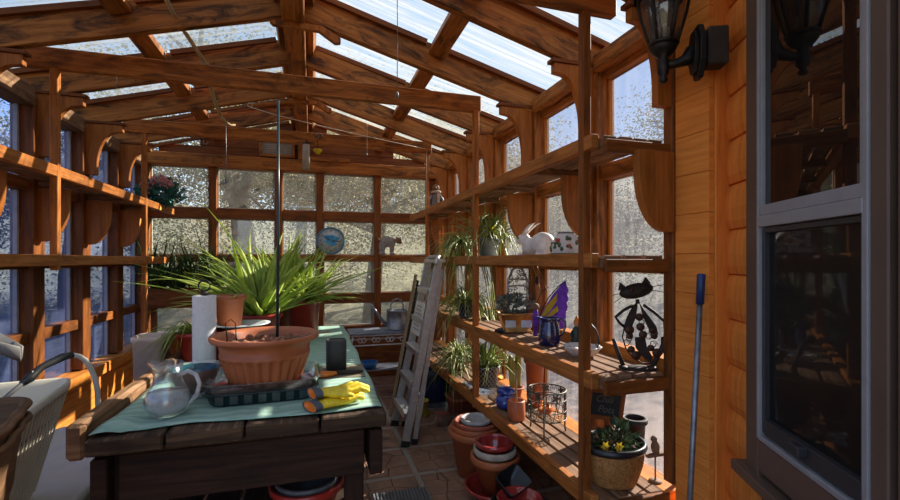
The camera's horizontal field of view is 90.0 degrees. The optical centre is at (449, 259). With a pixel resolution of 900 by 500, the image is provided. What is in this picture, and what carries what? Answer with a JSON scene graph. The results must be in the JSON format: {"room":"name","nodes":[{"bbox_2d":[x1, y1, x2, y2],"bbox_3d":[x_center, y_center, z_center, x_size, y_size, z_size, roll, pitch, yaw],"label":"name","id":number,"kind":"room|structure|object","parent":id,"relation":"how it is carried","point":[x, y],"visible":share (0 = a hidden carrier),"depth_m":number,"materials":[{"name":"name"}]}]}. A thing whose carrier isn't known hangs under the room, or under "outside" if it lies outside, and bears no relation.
{"room":"greenhouse","nodes":[
{"label":"greenhouse","id":0,"kind":"room"},
{"bbox_2d":[0,47,154,428],"bbox_3d":[-2.405,0.180,2.102,0.404,2.640,6.370,0,0,-17],"label":"wall","id":1,"kind":"structure","parent":0,"point":[89,138],"depth_m":3.59,"materials":[{"name":"wood"}]},
{"bbox_2d":[13,103,18,381],"bbox_3d":[-2.755,-0.065,2.680,0.029,1.910,0.550,0,0,-17],"label":"window","id":2,"kind":"structure","parent":1,"relation":"in","point":[15,105],"depth_m":2.92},
{"bbox_2d":[45,131,70,371],"bbox_3d":[-2.953,-0.065,3.325,0.029,1.910,0.540,0,0,-17],"label":"window","id":3,"kind":"structure","parent":1,"relation":"in","point":[68,133],"depth_m":3.56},
{"bbox_2d":[0,68,173,332],"bbox_3d":[-2.577,-0.138,2.945,0.319,2.035,4.064,0,0,-17],"label":"shelving unit","id":4,"kind":"object","parent":1,"relation":"attached to","point":[54,202],"visible":0.96,"depth_m":3.02,"materials":[{"name":"wood"}]},
{"bbox_2d":[132,174,187,207],"bbox_3d":[-2.972,-0.683,4.611,0.471,0.351,0.513,0,0,-17],"label":"begonias","id":5,"kind":"object","parent":4,"relation":"on","point":[170,189],"visible":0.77,"depth_m":4.54,"materials":[{"name":"green plant"}]},
{"bbox_2d":[130,230,255,332],"bbox_3d":[-2.663,0.240,4.776,1.194,1.260,0.830,0,0,-17],"label":"plant","id":6,"kind":"object","parent":4,"relation":"on","point":[158,297],"visible":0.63,"depth_m":4.85,"materials":[{"name":"plant"}]},
{"bbox_2d":[104,151,107,354],"bbox_3d":[-3.151,-0.065,3.971,0.029,1.910,0.550,0,0,-17],"label":"window","id":7,"kind":"structure","parent":1,"relation":"in","point":[105,152],"depth_m":4.21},
{"bbox_2d":[130,166,134,336],"bbox_3d":[-3.351,-0.065,4.621,0.029,1.910,0.550,0,0,-17],"label":"window","id":8,"kind":"structure","parent":1,"relation":"in","point":[133,168],"depth_m":4.86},
{"bbox_2d":[242,312,282,326],"bbox_3d":[-1.310,0.478,3.113,0.290,0.220,0.290,0,0,-17],"label":"pot","id":9,"kind":"object","parent":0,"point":[271,316],"depth_m":3.01,"materials":[{"name":"ceramic"}]},
{"bbox_2d":[148,123,440,376],"bbox_3d":[-1.808,-0.087,5.519,3.520,3.172,0.158,0,0,-17],"label":"wall","id":10,"kind":"structure","parent":0,"point":[241,155],"depth_m":5.54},
{"bbox_2d":[151,165,207,331],"bbox_3d":[-3.096,-0.122,5.179,0.598,1.905,0.028,0,0,-17],"label":"window","id":11,"kind":"structure","parent":10,"relation":"in","point":[151,165],"depth_m":5.13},
{"bbox_2d":[218,168,274,261],"bbox_3d":[-2.428,-0.122,5.384,0.630,1.905,0.028,0,0,-17],"label":"window","id":12,"kind":"structure","parent":10,"relation":"in","point":[218,168],"depth_m":5.37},
{"bbox_2d":[259,142,294,158],"bbox_3d":[-2.081,-1.385,5.421,0.400,0.300,0.056,0,0,-17],"label":"air vent","id":13,"kind":"object","parent":10,"relation":"in","point":[265,149],"visible":0.5,"depth_m":5.42,"materials":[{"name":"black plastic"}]},
{"bbox_2d":[316,227,344,254],"bbox_3d":[-1.472,-0.237,5.557,0.344,0.345,0.060,0,0,-17],"label":"wall clock","id":14,"kind":"object","parent":10,"relation":"attached to","point":[329,233],"visible":0.95,"depth_m":5.55,"materials":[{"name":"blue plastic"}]},
{"bbox_2d":[324,174,373,325],"bbox_3d":[-1.288,-0.122,5.733,0.625,1.905,0.028,0,0,-17],"label":"window","id":15,"kind":"structure","parent":10,"relation":"in","point":[324,174],"depth_m":5.75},
{"bbox_2d":[375,232,401,254],"bbox_3d":[-0.783,-0.207,5.765,0.348,0.291,0.072,0,0,-17],"label":"animal","id":16,"kind":"object","parent":10,"relation":"attached to","point":[386,241],"visible":1,"depth_m":5.74},
{"bbox_2d":[288,300,319,329],"bbox_3d":[-1.148,0.448,3.539,0.270,0.280,0.270,0,0,-17],"label":"pot","id":17,"kind":"object","parent":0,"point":[307,315],"depth_m":3.44,"materials":[{"name":"ceramic"}]},
{"bbox_2d":[269,476,343,499],"bbox_3d":[-0.635,1.060,2.002,0.320,0.165,0.320,0,0,-17],"label":"flower pot","id":18,"kind":"object","parent":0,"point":[329,494],"visible":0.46,"depth_m":1.89,"materials":[{"name":"red ceramic"}]},
{"bbox_2d":[275,477,337,495],"bbox_3d":[-0.635,1.046,2.002,0.270,0.165,0.270,0,0,-17],"label":"flower pot","id":19,"kind":"object","parent":18,"relation":"in","point":[304,488],"visible":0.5,"depth_m":1.95,"materials":[{"name":"grey ceramic"}]},
{"bbox_2d":[0,0,671,170],"bbox_3d":[-0.901,-1.399,2.563,3.860,0.689,6.370,0,0,-17],"label":"ceiling","id":20,"kind":"structure","parent":0,"point":[337,60],"depth_m":3.09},
{"bbox_2d":[164,0,235,125],"bbox_3d":[-1.653,-1.293,3.087,0.122,0.436,1.186,0,0,-10],"label":"stick","id":21,"kind":"object","parent":20,"relation":"hanging from","point":[167,2],"visible":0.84,"depth_m":2.86,"materials":[{"name":"brown wood"}]},
{"bbox_2d":[203,375,574,499],"bbox_3d":[-0.881,1.550,2.533,3.700,0.100,6.540,0,0,-17],"label":"floor","id":22,"kind":"structure","parent":0,"point":[430,463],"depth_m":3.28,"materials":[{"name":"tile"}]},
{"bbox_2d":[28,426,94,499],"bbox_3d":[-1.851,1.242,1.943,0.562,0.515,1.706,0,0,-17],"label":"storage box","id":23,"kind":"object","parent":22,"relation":"on","point":[60,478],"visible":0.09,"depth_m":2.07,"materials":[{"name":"white plastic"}]},
{"bbox_2d":[0,378,70,499],"bbox_3d":[-1.782,0.764,1.650,0.443,0.440,0.824,0,0,-25],"label":"basket","id":24,"kind":"object","parent":23,"relation":"on","point":[48,396],"visible":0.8,"depth_m":1.85,"materials":[{"name":"white plastic"}]},
{"bbox_2d":[3,352,100,406],"bbox_3d":[-1.642,0.672,1.854,0.057,0.556,0.361,0,0,19],"label":"handle","id":25,"kind":"object","parent":24,"relation":"on","point":[33,374],"visible":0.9,"depth_m":1.88,"materials":[{"name":"grey plastic"}]},
{"bbox_2d":[130,332,172,379],"bbox_3d":[-1.726,0.709,2.609,0.178,0.550,0.205,0,0,-17],"label":"storage bin","id":26,"kind":"object","parent":23,"relation":"on","point":[138,370],"visible":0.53,"depth_m":2.52,"materials":[{"name":"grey plastic"}]},
{"bbox_2d":[66,325,385,499],"bbox_3d":[-1.125,1.025,2.808,1.067,0.950,2.491,0,0,-17],"label":"table","id":27,"kind":"object","parent":22,"relation":"on","point":[219,460],"visible":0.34,"depth_m":1.66,"materials":[{"name":"brown wood"}]},
{"bbox_2d":[89,325,381,435],"bbox_3d":[-1.081,0.583,2.784,0.997,0.025,2.364,0,0,-17],"label":"tablecloth","id":28,"kind":"object","parent":27,"relation":"on","point":[133,417],"visible":0.22,"depth_m":1.80,"materials":[{"name":"fabric"}]},
{"bbox_2d":[108,321,191,370],"bbox_3d":[-1.647,0.469,2.537,0.446,0.238,0.455,0,0,6],"label":"spider plant","id":29,"kind":"object","parent":28,"relation":"on","point":[184,334],"visible":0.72,"depth_m":2.58,"materials":[{"name":"green plant"}]},
{"bbox_2d":[143,360,201,418],"bbox_3d":[-1.066,0.487,1.709,0.181,0.201,0.160,0,0,35],"label":"glass pitcher","id":30,"kind":"object","parent":28,"relation":"on","point":[167,402],"visible":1,"depth_m":1.69,"materials":[{"name":"glass"}]},
{"bbox_2d":[163,360,223,397],"bbox_3d":[-1.109,0.526,1.961,0.244,0.124,0.244,0,0,-17],"label":"glass bowl","id":31,"kind":"object","parent":28,"relation":"on","point":[166,374],"visible":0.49,"depth_m":1.93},
{"bbox_2d":[169,363,218,394],"bbox_3d":[-1.115,0.523,1.964,0.192,0.106,0.192,0,0,-17],"label":"stoneware bowl","id":32,"kind":"object","parent":31,"relation":"in","point":[190,380],"visible":0.7,"depth_m":1.93,"materials":[{"name":"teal ceramic"}]},
{"bbox_2d":[192,280,219,370],"bbox_3d":[-1.301,0.346,2.383,0.150,0.484,0.150,0,0,-17],"label":"towel stand","id":33,"kind":"object","parent":28,"relation":"on","point":[204,310],"visible":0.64,"depth_m":2.34,"materials":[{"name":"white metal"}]},
{"bbox_2d":[147,244,270,312],"bbox_3d":[-1.580,0.227,3.451,1.039,0.722,1.224,0,0,15],"label":"aloe","id":34,"kind":"object","parent":28,"relation":"on","point":[262,258],"visible":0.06,"depth_m":3.40,"materials":[{"name":"green plant"}]},
{"bbox_2d":[215,327,227,368],"bbox_3d":[-1.211,0.485,2.515,0.276,0.205,0.276,0,0,-17],"label":"flower pot","id":35,"kind":"object","parent":28,"relation":"on","point":[218,330],"visible":0.04,"depth_m":2.42,"materials":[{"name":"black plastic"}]},
{"bbox_2d":[216,319,270,329],"bbox_3d":[-1.183,0.369,2.545,0.314,0.026,0.314,0,0,-17],"label":"dish","id":36,"kind":"object","parent":35,"relation":"on","point":[248,323],"visible":0.68,"depth_m":2.59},
{"bbox_2d":[216,294,246,326],"bbox_3d":[-1.260,0.288,2.574,0.180,0.175,0.180,0,0,-17],"label":"flower pot","id":37,"kind":"object","parent":36,"relation":"on","point":[228,307],"visible":0.88,"depth_m":2.52,"materials":[{"name":"ceramic"}]},
{"bbox_2d":[114,203,401,326],"bbox_3d":[-1.385,0.088,3.105,1.573,1.001,1.512,0,0,35],"label":"aloe","id":38,"kind":"object","parent":28,"relation":"on","point":[260,303],"visible":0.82,"depth_m":3.06,"materials":[{"name":"green plant"}]},
{"bbox_2d":[201,362,320,406],"bbox_3d":[-0.816,0.543,1.988,0.460,0.090,0.353,0,0,-19],"label":"tray","id":39,"kind":"object","parent":28,"relation":"on","point":[223,395],"visible":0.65,"depth_m":1.86,"materials":[{"name":"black plastic"}]},
{"bbox_2d":[208,326,318,388],"bbox_3d":[-0.814,0.427,1.989,0.449,0.206,0.449,0,0,-33],"label":"flower pot","id":40,"kind":"object","parent":39,"relation":"on","point":[258,357],"visible":0.97,"depth_m":1.85,"materials":[{"name":"ceramic"}]},
{"bbox_2d":[276,100,279,336],"bbox_3d":[-0.767,-0.172,2.003,0.017,1.075,0.013,0,0,-17],"label":"stake","id":41,"kind":"object","parent":40,"relation":"on","point":[278,110],"visible":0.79,"depth_m":2.00,"materials":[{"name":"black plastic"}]},
{"bbox_2d":[179,228,372,325],"bbox_3d":[-1.396,0.130,3.845,1.527,0.916,1.108,0,0,-20],"label":"aloe","id":42,"kind":"object","parent":28,"relation":"on","point":[284,320],"visible":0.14,"depth_m":3.67,"materials":[{"name":"green plant"}]},
{"bbox_2d":[261,237,363,329],"bbox_3d":[-1.090,0.204,3.594,1.021,0.768,1.087,0,0,-37],"label":"aloe","id":43,"kind":"object","parent":28,"relation":"on","point":[307,315],"visible":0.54,"depth_m":3.44,"materials":[{"name":"green plant"}]},
{"bbox_2d":[302,392,364,412],"bbox_3d":[-0.472,0.565,1.839,0.249,0.049,0.149,0,0,-44],"label":"glove","id":44,"kind":"object","parent":28,"relation":"on","point":[311,406],"visible":0.6,"depth_m":1.77,"materials":[{"name":"yellow rubber"}]},
{"bbox_2d":[307,381,369,399],"bbox_3d":[-0.448,0.535,1.858,0.249,0.045,0.149,0,0,-39],"label":"glove","id":45,"kind":"object","parent":44,"relation":"on","point":[348,389],"visible":1,"depth_m":1.83,"materials":[{"name":"yellow rubber"}]},
{"bbox_2d":[318,364,364,379],"bbox_3d":[-0.582,0.587,2.374,0.250,0.002,0.280,0,0,-14],"label":"card","id":46,"kind":"object","parent":28,"relation":"on","point":[351,366],"visible":0.43,"depth_m":2.34,"materials":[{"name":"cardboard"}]},
{"bbox_2d":[326,338,345,370],"bbox_3d":[-0.614,0.506,2.427,0.106,0.156,0.106,0,0,-17],"label":"canister","id":47,"kind":"object","parent":46,"relation":"on","point":[335,347],"visible":1,"depth_m":2.38,"materials":[{"name":"black plastic"}]},
{"bbox_2d":[170,484,343,499],"bbox_3d":[-1.112,1.175,2.807,0.830,0.061,2.200,0,0,-17],"label":"shelf","id":48,"kind":"object","parent":27,"relation":"attached to","point":[260,493],"depth_m":2.19,"materials":[{"name":"wood"}]},
{"bbox_2d":[347,327,408,388],"bbox_3d":[-0.781,1.141,5.053,0.737,0.710,0.420,0,0,-17],"label":"plant stand","id":49,"kind":"object","parent":22,"relation":"on","point":[377,331],"visible":0.67,"depth_m":4.92,"materials":[{"name":"metal"}]},
{"bbox_2d":[365,362,397,371],"bbox_3d":[-0.781,1.200,5.053,0.500,0.012,0.320,0,0,-17],"label":"shelf","id":50,"kind":"object","parent":49,"relation":"attached to","point":[392,365],"depth_m":5.00,"materials":[{"name":"stone"}]},
{"bbox_2d":[370,298,407,329],"bbox_3d":[-0.694,0.611,5.122,0.439,0.350,0.256,0,0,-17],"label":"watering can","id":51,"kind":"object","parent":49,"relation":"on","point":[395,318],"visible":0.94,"depth_m":5.05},
{"bbox_2d":[371,486,431,499],"bbox_3d":[-0.262,1.488,2.660,0.360,0.022,0.500,0,0,-15],"label":"floor grate","id":52,"kind":"object","parent":22,"relation":"on","point":[420,493],"visible":1,"depth_m":2.83,"materials":[{"name":"grey metal"}]},
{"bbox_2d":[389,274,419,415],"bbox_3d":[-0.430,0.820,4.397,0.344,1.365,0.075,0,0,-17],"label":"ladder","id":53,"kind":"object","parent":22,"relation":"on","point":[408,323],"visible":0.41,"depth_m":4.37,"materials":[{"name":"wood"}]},
{"bbox_2d":[390,255,445,447],"bbox_3d":[-0.278,0.732,3.889,0.397,1.552,0.518,0,0,-17],"label":"step ladder","id":54,"kind":"object","parent":22,"relation":"on","point":[424,328],"visible":0.98,"depth_m":3.74,"materials":[{"name":"metal"}]},
{"bbox_2d":[420,363,448,407],"bbox_3d":[-0.159,1.269,4.679,0.360,0.462,0.350,0,0,-17],"label":"bucket","id":55,"kind":"object","parent":22,"relation":"on","point":[435,393],"visible":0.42,"depth_m":4.54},
{"bbox_2d":[425,402,459,426],"bbox_3d":[-0.073,1.441,4.193,0.252,0.118,0.357,0,0,-23],"label":"tub","id":56,"kind":"object","parent":22,"relation":"on","point":[438,418],"visible":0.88,"depth_m":4.11,"materials":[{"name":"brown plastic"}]},
{"bbox_2d":[445,391,475,418],"bbox_3d":[0.113,1.390,4.271,0.280,0.220,0.280,0,0,-17],"label":"planter","id":57,"kind":"object","parent":22,"relation":"on","point":[467,407],"visible":0.35,"depth_m":4.16,"materials":[{"name":"red ceramic"}]},
{"bbox_2d":[448,424,504,478],"bbox_3d":[0.189,1.343,3.186,0.404,0.315,0.404,0,0,-17],"label":"flower pot","id":58,"kind":"object","parent":22,"relation":"on","point":[463,445],"visible":0.37,"depth_m":3.06,"materials":[{"name":"ceramic"}]},
{"bbox_2d":[451,420,500,436],"bbox_3d":[0.189,1.305,3.186,0.364,0.300,0.364,0,0,-17],"label":"flower pot","id":59,"kind":"object","parent":58,"relation":"in","point":[454,428],"visible":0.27,"depth_m":3.04,"materials":[{"name":"ceramic"}]},
{"bbox_2d":[454,412,496,431],"bbox_3d":[0.189,1.272,3.186,0.320,0.285,0.320,0,0,-17],"label":"flower pot","id":60,"kind":"object","parent":59,"relation":"in","point":[457,421],"visible":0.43,"depth_m":3.06,"materials":[{"name":"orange ceramic"}]},
{"bbox_2d":[461,412,490,426],"bbox_3d":[0.183,1.200,3.173,0.216,0.180,0.216,0,0,-17],"label":"flower pot","id":61,"kind":"object","parent":60,"relation":"in","point":[474,419],"visible":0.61,"depth_m":3.22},
{"bbox_2d":[464,471,493,499],"bbox_3d":[0.280,1.445,2.805,0.382,0.110,0.382,0,0,-17],"label":"bowl","id":62,"kind":"object","parent":22,"relation":"on","point":[471,483],"visible":0.38,"depth_m":2.86,"materials":[{"name":"red ceramic"}]},
{"bbox_2d":[470,449,519,493],"bbox_3d":[0.283,1.320,2.827,0.310,0.210,0.310,0,0,-17],"label":"flower pot","id":63,"kind":"object","parent":62,"relation":"in","point":[487,472],"visible":0.58,"depth_m":2.73,"materials":[{"name":"ceramic"}]},
{"bbox_2d":[473,444,515,462],"bbox_3d":[0.280,1.268,2.821,0.270,0.195,0.270,0,0,-17],"label":"flower pot","id":64,"kind":"object","parent":63,"relation":"in","point":[502,458],"visible":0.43,"depth_m":2.71,"materials":[{"name":"white ceramic"}]},
{"bbox_2d":[475,433,513,454],"bbox_3d":[0.280,1.225,2.821,0.244,0.190,0.244,0,0,-17],"label":"flower pot","id":65,"kind":"object","parent":64,"relation":"in","point":[489,443],"visible":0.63,"depth_m":2.87,"materials":[{"name":"red ceramic"}]},
{"bbox_2d":[490,492,546,499],"bbox_3d":[0.381,1.415,2.460,0.330,0.170,0.330,0,0,-17],"label":"flower pot","id":66,"kind":"object","parent":22,"relation":"on","point":[494,497],"visible":0.21,"depth_m":2.52,"materials":[{"name":"black ceramic"}]},
{"bbox_2d":[495,464,531,498],"bbox_3d":[0.357,1.293,2.594,0.190,0.168,0.164,0,0,-40],"label":"planter","id":67,"kind":"object","parent":66,"relation":"on","point":[513,475],"visible":0.79,"depth_m":2.64,"materials":[{"name":"black plastic"}]},
{"bbox_2d":[497,486,542,499],"bbox_3d":[0.381,1.322,2.460,0.252,0.056,0.252,0,0,-17],"label":"saucer","id":68,"kind":"object","parent":66,"relation":"in","point":[528,493],"visible":0.91,"depth_m":2.53,"materials":[{"name":"red ceramic"}]},
{"bbox_2d":[410,10,673,499],"bbox_3d":[0.257,0.170,3.867,0.401,2.640,3.966,0,0,-17],"label":"shelving unit","id":69,"kind":"object","parent":22,"relation":"on","point":[564,455],"visible":0.75,"depth_m":2.24,"materials":[{"name":"wood"}]},
{"bbox_2d":[421,338,471,409],"bbox_3d":[-0.108,1.198,4.257,0.764,0.876,1.152,0,0,-17],"label":"spider plant","id":70,"kind":"object","parent":69,"relation":"on","point":[452,354],"visible":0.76,"depth_m":4.25,"materials":[{"name":"green plant"}]},
{"bbox_2d":[411,231,496,365],"bbox_3d":[-0.070,0.307,4.058,0.729,1.154,1.167,0,0,-17],"label":"spider plant","id":71,"kind":"object","parent":69,"relation":"on","point":[465,250],"visible":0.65,"depth_m":4.00,"materials":[{"name":"green plant"}]},
{"bbox_2d":[411,280,502,377],"bbox_3d":[-0.050,0.561,4.025,0.730,0.822,1.141,0,0,-17],"label":"spider plant","id":72,"kind":"object","parent":69,"relation":"on","point":[465,311],"visible":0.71,"depth_m":3.99,"materials":[{"name":"green plant"}]},
{"bbox_2d":[463,380,506,396],"bbox_3d":[0.307,1.044,3.671,0.306,0.032,0.449,0,0,-17],"label":"tray","id":73,"kind":"object","parent":69,"relation":"on","point":[482,393],"visible":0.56,"depth_m":3.56,"materials":[{"name":"ceramic"}]},
{"bbox_2d":[433,333,524,388],"bbox_3d":[0.130,0.808,3.631,0.662,0.444,0.934,0,0,-17],"label":"spider plant","id":74,"kind":"object","parent":73,"relation":"on","point":[488,372],"visible":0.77,"depth_m":3.61,"materials":[{"name":"green plant"}]},
{"bbox_2d":[495,386,514,409],"bbox_3d":[0.400,0.985,3.232,0.156,0.150,0.156,0,0,-17],"label":"ceramic pot","id":75,"kind":"object","parent":69,"relation":"on","point":[505,392],"visible":0.86,"depth_m":3.18,"materials":[{"name":"blue ceramic"}]},
{"bbox_2d":[492,292,533,332],"bbox_3d":[0.455,0.364,3.225,0.319,0.300,0.243,0,0,-3],"label":"planter","id":76,"kind":"object","parent":69,"relation":"on","point":[514,320],"visible":0.94,"depth_m":3.17,"materials":[{"name":"wood"}]},
{"bbox_2d":[506,267,529,312],"bbox_3d":[0.494,0.216,3.271,0.173,0.336,0.018,0,0,-3],"label":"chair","id":77,"kind":"object","parent":76,"relation":"in","point":[524,274],"visible":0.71,"depth_m":3.27,"materials":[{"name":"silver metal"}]},
{"bbox_2d":[505,355,523,397],"bbox_3d":[0.502,0.879,3.480,0.144,0.360,0.144,0,0,28],"label":"cactus","id":78,"kind":"object","parent":69,"relation":"on","point":[511,365],"visible":0.62,"depth_m":3.45,"materials":[{"name":"green plant"}]},
{"bbox_2d":[507,369,524,421],"bbox_3d":[0.441,0.894,2.996,0.120,0.330,0.120,0,0,-17],"label":"clay jar","id":79,"kind":"object","parent":69,"relation":"on","point":[515,405],"visible":1,"depth_m":2.95,"materials":[{"name":"ceramic"}]},
{"bbox_2d":[524,359,543,407],"bbox_3d":[0.617,0.889,3.275,0.160,0.340,0.160,0,0,-17],"label":"flower pot","id":80,"kind":"object","parent":69,"relation":"on","point":[534,372],"visible":0.47,"depth_m":3.22,"materials":[{"name":"ceramic"}]},
{"bbox_2d":[516,222,553,254],"bbox_3d":[0.556,-0.128,2.885,0.302,0.221,0.144,0,0,43],"label":"rabbit figurine","id":81,"kind":"object","parent":69,"relation":"on","point":[540,243],"visible":0.7,"depth_m":2.85,"materials":[{"name":"white ceramic"}]},
{"bbox_2d":[526,383,566,439],"bbox_3d":[0.590,0.922,2.757,0.244,0.269,0.251,0,0,28],"label":"wire basket","id":82,"kind":"object","parent":69,"relation":"on","point":[531,388],"visible":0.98,"depth_m":2.72,"materials":[{"name":"metal"}]},
{"bbox_2d":[527,276,568,335],"bbox_3d":[0.663,0.311,3.047,0.286,0.408,0.051,0,0,5],"label":"butterfly","id":83,"kind":"object","parent":69,"relation":"on","point":[556,306],"visible":0.92,"depth_m":3.05,"materials":[{"name":"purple metal"}]},
{"bbox_2d":[536,316,566,346],"bbox_3d":[0.607,0.428,2.730,0.156,0.173,0.132,0,0,-33],"label":"pitcher","id":84,"kind":"object","parent":69,"relation":"on","point":[549,335],"visible":1,"depth_m":2.68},
{"bbox_2d":[549,232,577,253],"bbox_3d":[0.656,-0.090,2.550,0.188,0.136,0.188,0,0,-17],"label":"napkin holder","id":85,"kind":"object","parent":69,"relation":"on","point":[563,242],"visible":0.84,"depth_m":2.49,"materials":[{"name":"ceramic"}]},
{"bbox_2d":[563,324,602,357],"bbox_3d":[0.708,0.428,2.414,0.208,0.173,0.208,0,0,-17],"label":"dish","id":86,"kind":"object","parent":69,"relation":"on","point":[572,347],"visible":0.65,"depth_m":2.39,"materials":[{"name":"white ceramic"}]},
{"bbox_2d":[591,414,647,490],"bbox_3d":[0.783,0.909,2.170,0.326,0.301,0.292,0,0,-14],"label":"wicker planter","id":87,"kind":"object","parent":69,"relation":"on","point":[617,455],"visible":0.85,"depth_m":2.07,"materials":[{"name":"brown wicker"}]},
{"bbox_2d":[591,388,625,429],"bbox_3d":[0.789,0.800,2.290,0.211,0.310,0.021,0,0,0],"label":"sign","id":88,"kind":"object","parent":87,"relation":"in","point":[603,407],"visible":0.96,"depth_m":2.28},
{"bbox_2d":[612,277,663,370],"bbox_3d":[0.898,0.298,2.130,0.261,0.434,0.102,0,0,5],"label":"sculpture","id":89,"kind":"object","parent":69,"relation":"on","point":[636,290],"visible":0.99,"depth_m":2.12,"materials":[{"name":"metal"}]},
{"bbox_2d":[645,435,663,484],"bbox_3d":[0.982,0.949,2.152,0.100,0.221,0.060,0,0,-17],"label":"bird ornament","id":90,"kind":"object","parent":69,"relation":"on","point":[655,447],"visible":0.99,"depth_m":2.14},
{"bbox_2d":[687,273,705,499],"bbox_3d":[0.978,0.778,1.812,0.158,1.446,0.032,0,0,-32],"label":"pole","id":91,"kind":"object","parent":22,"relation":"on","point":[701,278],"visible":1,"depth_m":1.82,"materials":[{"name":"metal"}]},
{"bbox_3d":[-1.104,1.070,0.906,0.360,0.860,0.360,0,0,-17],"label":"stool","id":92,"kind":"object","parent":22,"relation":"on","visible":0},
{"bbox_2d":[0,397,32,499],"bbox_3d":[-1.104,0.489,0.906,0.369,0.300,0.369,0,0,-34],"label":"basket","id":93,"kind":"object","parent":92,"relation":"on","point":[13,410],"visible":1,"depth_m":1.01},
{"bbox_2d":[0,333,23,361],"bbox_3d":[-1.008,0.303,0.936,0.190,0.568,0.078,0,0,-17],"label":"trowel","id":94,"kind":"object","parent":93,"relation":"in","point":[9,348],"visible":1,"depth_m":0.95,"materials":[{"name":"grey metal"}]},
{"bbox_2d":[424,0,730,499],"bbox_3d":[0.403,-0.028,3.889,0.479,3.094,4.500,0,0,-17],"label":"wall","id":95,"kind":"structure","parent":0,"point":[694,111],"depth_m":2.03,"materials":[{"name":"wood"}]},
{"bbox_2d":[544,118,546,401],"bbox_3d":[0.798,0.010,3.011,0.025,2.100,0.640,0,0,-17],"label":"window","id":96,"kind":"structure","parent":95,"relation":"in","point":[545,119],"depth_m":3.30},
{"bbox_2d":[608,79,611,426],"bbox_3d":[0.998,0.010,2.359,0.025,2.100,0.505,0,0,-17],"label":"window","id":97,"kind":"structure","parent":95,"relation":"in","point":[609,80],"depth_m":2.58,"materials":[{"name":"glass"}]},
{"bbox_2d":[623,413,647,439],"bbox_3d":[0.948,0.934,2.315,0.130,0.250,0.130,0,0,-17],"label":"flower pot","id":98,"kind":"object","parent":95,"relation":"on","point":[637,423],"visible":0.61,"depth_m":2.27,"materials":[{"name":"ceramic"}]},
{"bbox_2d":[725,0,762,499],"bbox_3d":[1.010,-0.101,0.482,0.154,3.401,2.950,0,0,9],"label":"wall","id":99,"kind":"structure","parent":0,"point":[737,488],"depth_m":1.80,"materials":[{"name":"wood"}]},
{"bbox_2d":[633,0,728,83],"bbox_3d":[0.928,-0.976,1.831,0.342,0.508,0.228,0,0,9],"label":"wall lantern","id":100,"kind":"object","parent":99,"relation":"attached to","point":[707,50],"visible":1,"depth_m":1.80,"materials":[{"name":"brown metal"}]},
{"bbox_2d":[756,0,870,499],"bbox_3d":[1.046,-0.189,1.320,0.070,1.623,0.510,0,0,9],"label":"window","id":101,"kind":"structure","parent":99,"relation":"in","point":[813,57],"depth_m":1.30,"materials":[{"name":"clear glass"}]},
{"bbox_2d":[731,0,897,499],"bbox_3d":[1.060,-0.149,1.340,0.100,1.882,0.740,0,0,9],"label":"trim","id":102,"kind":"structure","parent":99,"relation":"attached to","point":[772,477],"depth_m":1.05,"materials":[{"name":"wood"}]},
{"bbox_2d":[898,0,899,499],"bbox_3d":[0.979,-0.050,0.695,0.080,3.000,0.631,0,0,9],"label":"door","id":103,"kind":"structure","parent":99,"relation":"in","point":[898,0],"depth_m":0.99,"materials":[{"name":"black wood"}]},
{"label":"outside","id":104,"kind":"structure","parent":0,"visible":0},
{"bbox_2d":[0,176,663,473],"bbox_3d":[-2.346,-5.084,7.648,88.000,14.255,88.000,0,0,-17],"label":"ground","id":105,"kind":"structure","parent":104,"point":[650,405],"depth_m":11.20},
{"bbox_2d":[0,92,255,335],"bbox_3d":[-7.378,-1.766,8.614,6.878,6.523,6.652,0,0,-9],"label":"tree","id":106,"kind":"object","parent":105,"relation":"on","point":[5,139],"visible":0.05,"depth_m":8.82,"materials":[{"name":"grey plant"}]},
{"bbox_2d":[100,38,398,270],"bbox_3d":[-3.722,-1.706,8.281,6.297,7.014,5.547,0,0,9],"label":"tree","id":107,"kind":"object","parent":105,"relation":"on","point":[236,193],"visible":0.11,"depth_m":8.09,"materials":[{"name":"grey plant"}]},
{"bbox_2d":[93,106,415,314],"bbox_3d":[-4.258,-2.002,11.927,7.886,6.967,8.653,0,0,-14],"label":"tree","id":108,"kind":"object","parent":105,"relation":"on","point":[288,181],"visible":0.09,"depth_m":11.20,"materials":[{"name":"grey plant"}]},
{"bbox_2d":[181,102,549,323],"bbox_3d":[-1.550,-1.465,9.924,8.017,6.084,7.240,0,0,-24],"label":"tree","id":109,"kind":"object","parent":105,"relation":"on","point":[389,187],"visible":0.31,"depth_m":9.36,"materials":[{"name":"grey plant"}]},
{"bbox_2d":[363,105,575,290],"bbox_3d":[0.646,-1.924,13.855,8.565,6.132,7.857,0,0,40],"label":"tree","id":110,"kind":"object","parent":105,"relation":"on","point":[552,128],"visible":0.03,"depth_m":13.55,"materials":[{"name":"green plant"}]},
{"bbox_2d":[481,178,663,322],"bbox_3d":[2.986,-0.622,10.180,6.415,4.014,6.472,0,0,-40],"label":"tree","id":111,"kind":"object","parent":105,"relation":"on","point":[619,225],"visible":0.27,"depth_m":9.73,"materials":[{"name":"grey plant"}]},
{"bbox_2d":[614,67,663,201],"bbox_3d":[6.555,-2.689,11.109,5.650,6.720,6.963,0,0,-23],"label":"tree","id":112,"kind":"object","parent":105,"relation":"on","point":[660,111],"visible":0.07,"depth_m":11.83,"materials":[{"name":"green plant"}]},
{"bbox_3d":[0.326,-0.027,3.593,0.292,0.009,0.292,0,0,-17],"label":"plate","id":113,"kind":"object","parent":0,"visible":0},
{"bbox_2d":[430,199,547,291],"bbox_3d":[0.156,-0.119,3.506,0.690,0.727,1.246,0,0,-17],"label":"spider plant","id":114,"kind":"object","parent":113,"relation":"on","point":[490,240],"visible":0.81,"depth_m":3.54,"materials":[{"name":"green plant"}]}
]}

